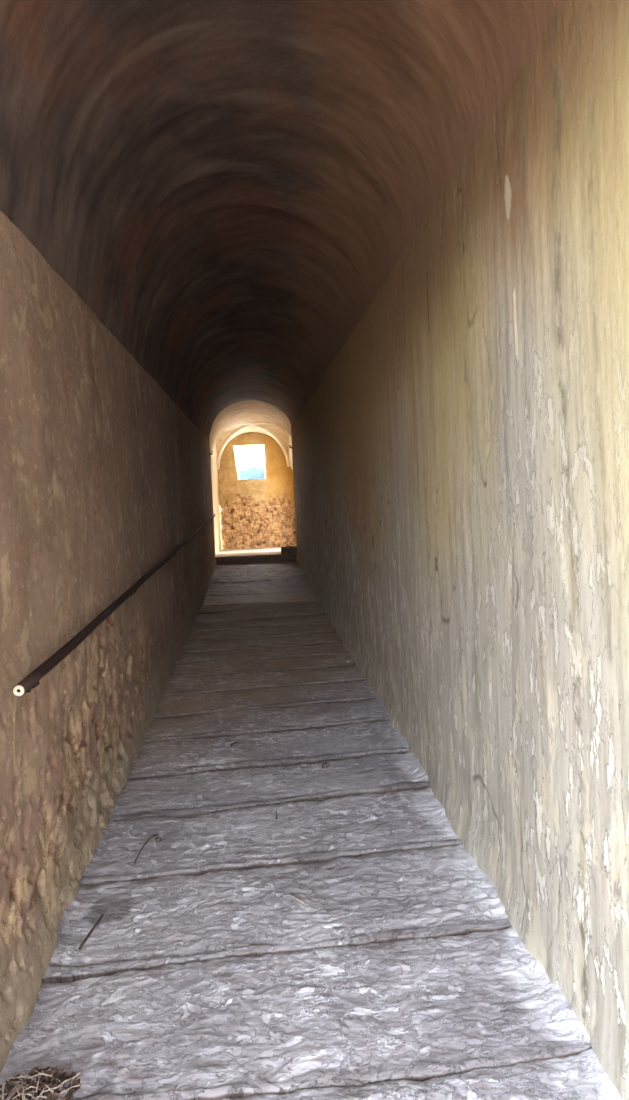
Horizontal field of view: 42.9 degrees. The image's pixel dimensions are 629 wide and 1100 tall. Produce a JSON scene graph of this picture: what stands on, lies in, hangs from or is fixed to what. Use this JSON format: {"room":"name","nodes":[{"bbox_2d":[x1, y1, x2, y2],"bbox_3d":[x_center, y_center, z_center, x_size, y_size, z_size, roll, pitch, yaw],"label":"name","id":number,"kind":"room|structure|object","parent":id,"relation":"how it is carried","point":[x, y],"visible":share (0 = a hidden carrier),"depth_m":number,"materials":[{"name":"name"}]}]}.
{"room":"vaulted stone passageway","nodes":[
{"label":"vaulted stone passageway","id":0,"kind":"room"},
{"bbox_2d":[0,211,216,1073],"bbox_3d":[-1.360,-0.228,7.891,0.094,3.172,14.450,-3,2,-4],"label":"wall","id":1,"kind":"structure","parent":0,"point":[103,475],"depth_m":3.27,"materials":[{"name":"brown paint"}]},
{"bbox_2d":[13,514,214,696],"bbox_3d":[-1.376,-0.101,8.593,0.077,0.714,12.559,-3,2,-4],"label":"handrail","id":2,"kind":"object","parent":1,"relation":"attached to","point":[31,681],"visible":1,"depth_m":3.18,"materials":[{"name":"metal"}]},
{"bbox_2d":[209,438,214,549],"bbox_3d":[-2.091,-0.966,15.362,0.265,3.050,0.001,-3,2,-4],"label":"wall","id":3,"kind":"structure","parent":0,"point":[209,438],"depth_m":15.37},
{"bbox_2d":[211,443,220,554],"bbox_3d":[-2.295,-1.370,18.494,0.016,3.036,3.700,-3,2,-4],"label":"wall","id":4,"kind":"structure","parent":0,"point":[214,469],"depth_m":18.64,"materials":[{"name":"beige paint"}]},
{"bbox_2d":[210,422,289,466],"bbox_3d":[-1.436,-2.503,18.521,0.110,0.971,4.243,-2,2,22],"label":"trim","id":5,"kind":"structure","parent":4,"relation":"attached to","point":[271,433],"depth_m":18.89,"materials":[{"name":"paint"}]},
{"bbox_2d":[217,421,291,469],"bbox_3d":[-1.436,-2.503,18.521,0.110,0.971,4.243,-4,2,-30],"label":"trim","id":6,"kind":"structure","parent":4,"relation":"attached to","point":[231,435],"depth_m":19.13,"materials":[{"name":"paint"}]},
{"bbox_2d":[215,547,280,556],"bbox_3d":[-0.253,-0.017,18.203,4.200,0.011,5.480,-3,2,-4],"label":"floor","id":7,"kind":"structure","parent":0,"point":[273,550],"depth_m":17.92,"materials":[{"name":"stone"}]},
{"bbox_2d":[209,400,290,453],"bbox_3d":[-1.375,-2.452,17.725,1.820,0.918,5.300,-3,2,-4],"label":"ceiling","id":8,"kind":"structure","parent":0,"point":[251,417],"depth_m":16.72,"materials":[{"name":"beige paint"}]},
{"bbox_2d":[218,432,295,549],"bbox_3d":[-0.548,-1.572,20.520,4.300,3.136,0.164,-3,2,-4],"label":"wall","id":9,"kind":"structure","parent":0,"point":[254,513],"depth_m":20.42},
{"bbox_2d":[233,444,265,479],"bbox_3d":[-1.669,-2.247,20.594,0.800,0.887,0.450,-3,2,-4],"label":"window","id":10,"kind":"structure","parent":9,"relation":"in","point":[263,445],"depth_m":20.58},
{"bbox_2d":[202,561,316,606],"bbox_3d":[-0.900,0.480,12.918,1.660,0.340,4.668,-3,2,-4],"label":"floor","id":11,"kind":"structure","parent":0,"point":[282,581],"depth_m":12.35,"materials":[{"name":"grey stone"}]},
{"bbox_2d":[215,553,296,564],"bbox_3d":[-1.113,0.190,15.315,1.560,0.178,0.246,-3,2,-4],"label":"threshold stone","id":12,"kind":"object","parent":11,"relation":"on","point":[271,557],"visible":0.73,"depth_m":15.20,"materials":[{"name":"grey stone"}]},
{"bbox_2d":[281,546,296,553],"bbox_3d":[-0.489,0.001,15.316,0.300,0.145,0.209,-3,2,-4],"label":"stone block","id":13,"kind":"object","parent":12,"relation":"on","point":[289,549],"visible":1,"depth_m":15.22,"materials":[{"name":"stone"}]},
{"bbox_2d":[0,0,562,440],"bbox_3d":[-0.566,-1.821,6.870,1.635,1.456,16.501,-3,2,-4],"label":"ceiling","id":14,"kind":"structure","parent":0,"point":[229,188],"depth_m":3.71,"materials":[{"name":"paint"}]},
{"bbox_2d":[289,438,292,470],"bbox_3d":[-0.383,-1.459,18.636,0.214,3.036,3.700,-3,2,-4],"label":"wall","id":15,"kind":"structure","parent":0,"point":[290,442],"depth_m":19.58,"materials":[{"name":"beige paint"}]},
{"bbox_2d":[291,428,296,545],"bbox_3d":[-0.243,-1.052,15.500,0.305,3.050,0.001,-3,2,-4],"label":"wall","id":16,"kind":"structure","parent":0,"point":[291,428],"depth_m":15.47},
{"bbox_2d":[292,0,628,1099],"bbox_3d":[0.285,-0.298,6.986,0.062,3.413,16.500,-3,2,-4],"label":"wall","id":17,"kind":"structure","parent":0,"point":[461,460],"depth_m":2.53,"materials":[{"name":"paint"}]},
{"bbox_3d":[-0.774,0.803,11.357,2.170,0.886,20.300,-3,2,-4],"label":"floor","id":18,"kind":"structure","parent":0,"visible":0},
{"bbox_2d":[0,600,621,1099],"bbox_3d":[-0.360,1.125,6.065,1.660,0.561,9.396,-3,2,-4],"label":"staircase","id":19,"kind":"structure","parent":18,"relation":"on","point":[403,972],"depth_m":2.77,"materials":[{"name":"stone"}]},
{"bbox_2d":[0,1066,83,1099],"bbox_3d":[-0.700,1.375,2.030,0.226,0.066,0.174,-3,2,-4],"label":"pile","id":20,"kind":"object","parent":19,"relation":"on","point":[33,1081],"visible":1,"depth_m":2.03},
{"bbox_2d":[78,914,103,949],"bbox_3d":[-0.768,1.313,2.756,0.011,0.019,0.204,-2,2,7],"label":"twig","id":21,"kind":"object","parent":19,"relation":"on","point":[99,919],"visible":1,"depth_m":2.73,"materials":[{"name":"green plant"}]},
{"bbox_2d":[134,834,157,863],"bbox_3d":[-0.719,1.260,3.392,0.039,0.016,0.288,-2,2,11],"label":"twig","id":22,"kind":"object","parent":19,"relation":"on","point":[155,834],"visible":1,"depth_m":3.39,"materials":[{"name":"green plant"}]},
{"bbox_2d":[230,742,239,746],"bbox_3d":[-0.470,1.153,4.740,0.062,0.026,0.033,-4,3,-39],"label":"chip","id":23,"kind":"object","parent":19,"relation":"on","point":[234,743],"visible":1,"depth_m":4.73,"materials":[{"name":"grey stone"}]},
{"bbox_2d":[322,762,329,768],"bbox_3d":[0.062,1.171,4.340,0.053,0.032,0.031,-4,3,-39],"label":"chip","id":24,"kind":"object","parent":19,"relation":"on","point":[324,765],"visible":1,"depth_m":4.33,"materials":[{"name":"grey stone"}]},
{"label":"outside","id":25,"kind":"structure","parent":0,"visible":0},
{"bbox_2d":[238,466,264,479],"bbox_3d":[-66.600,-35.081,871.775,520.000,134.294,350.000,-3,2,-4],"label":"hill","id":26,"kind":"structure","parent":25,"point":[253,472],"depth_m":947.28,"materials":[{"name":"blue"}]}
]}

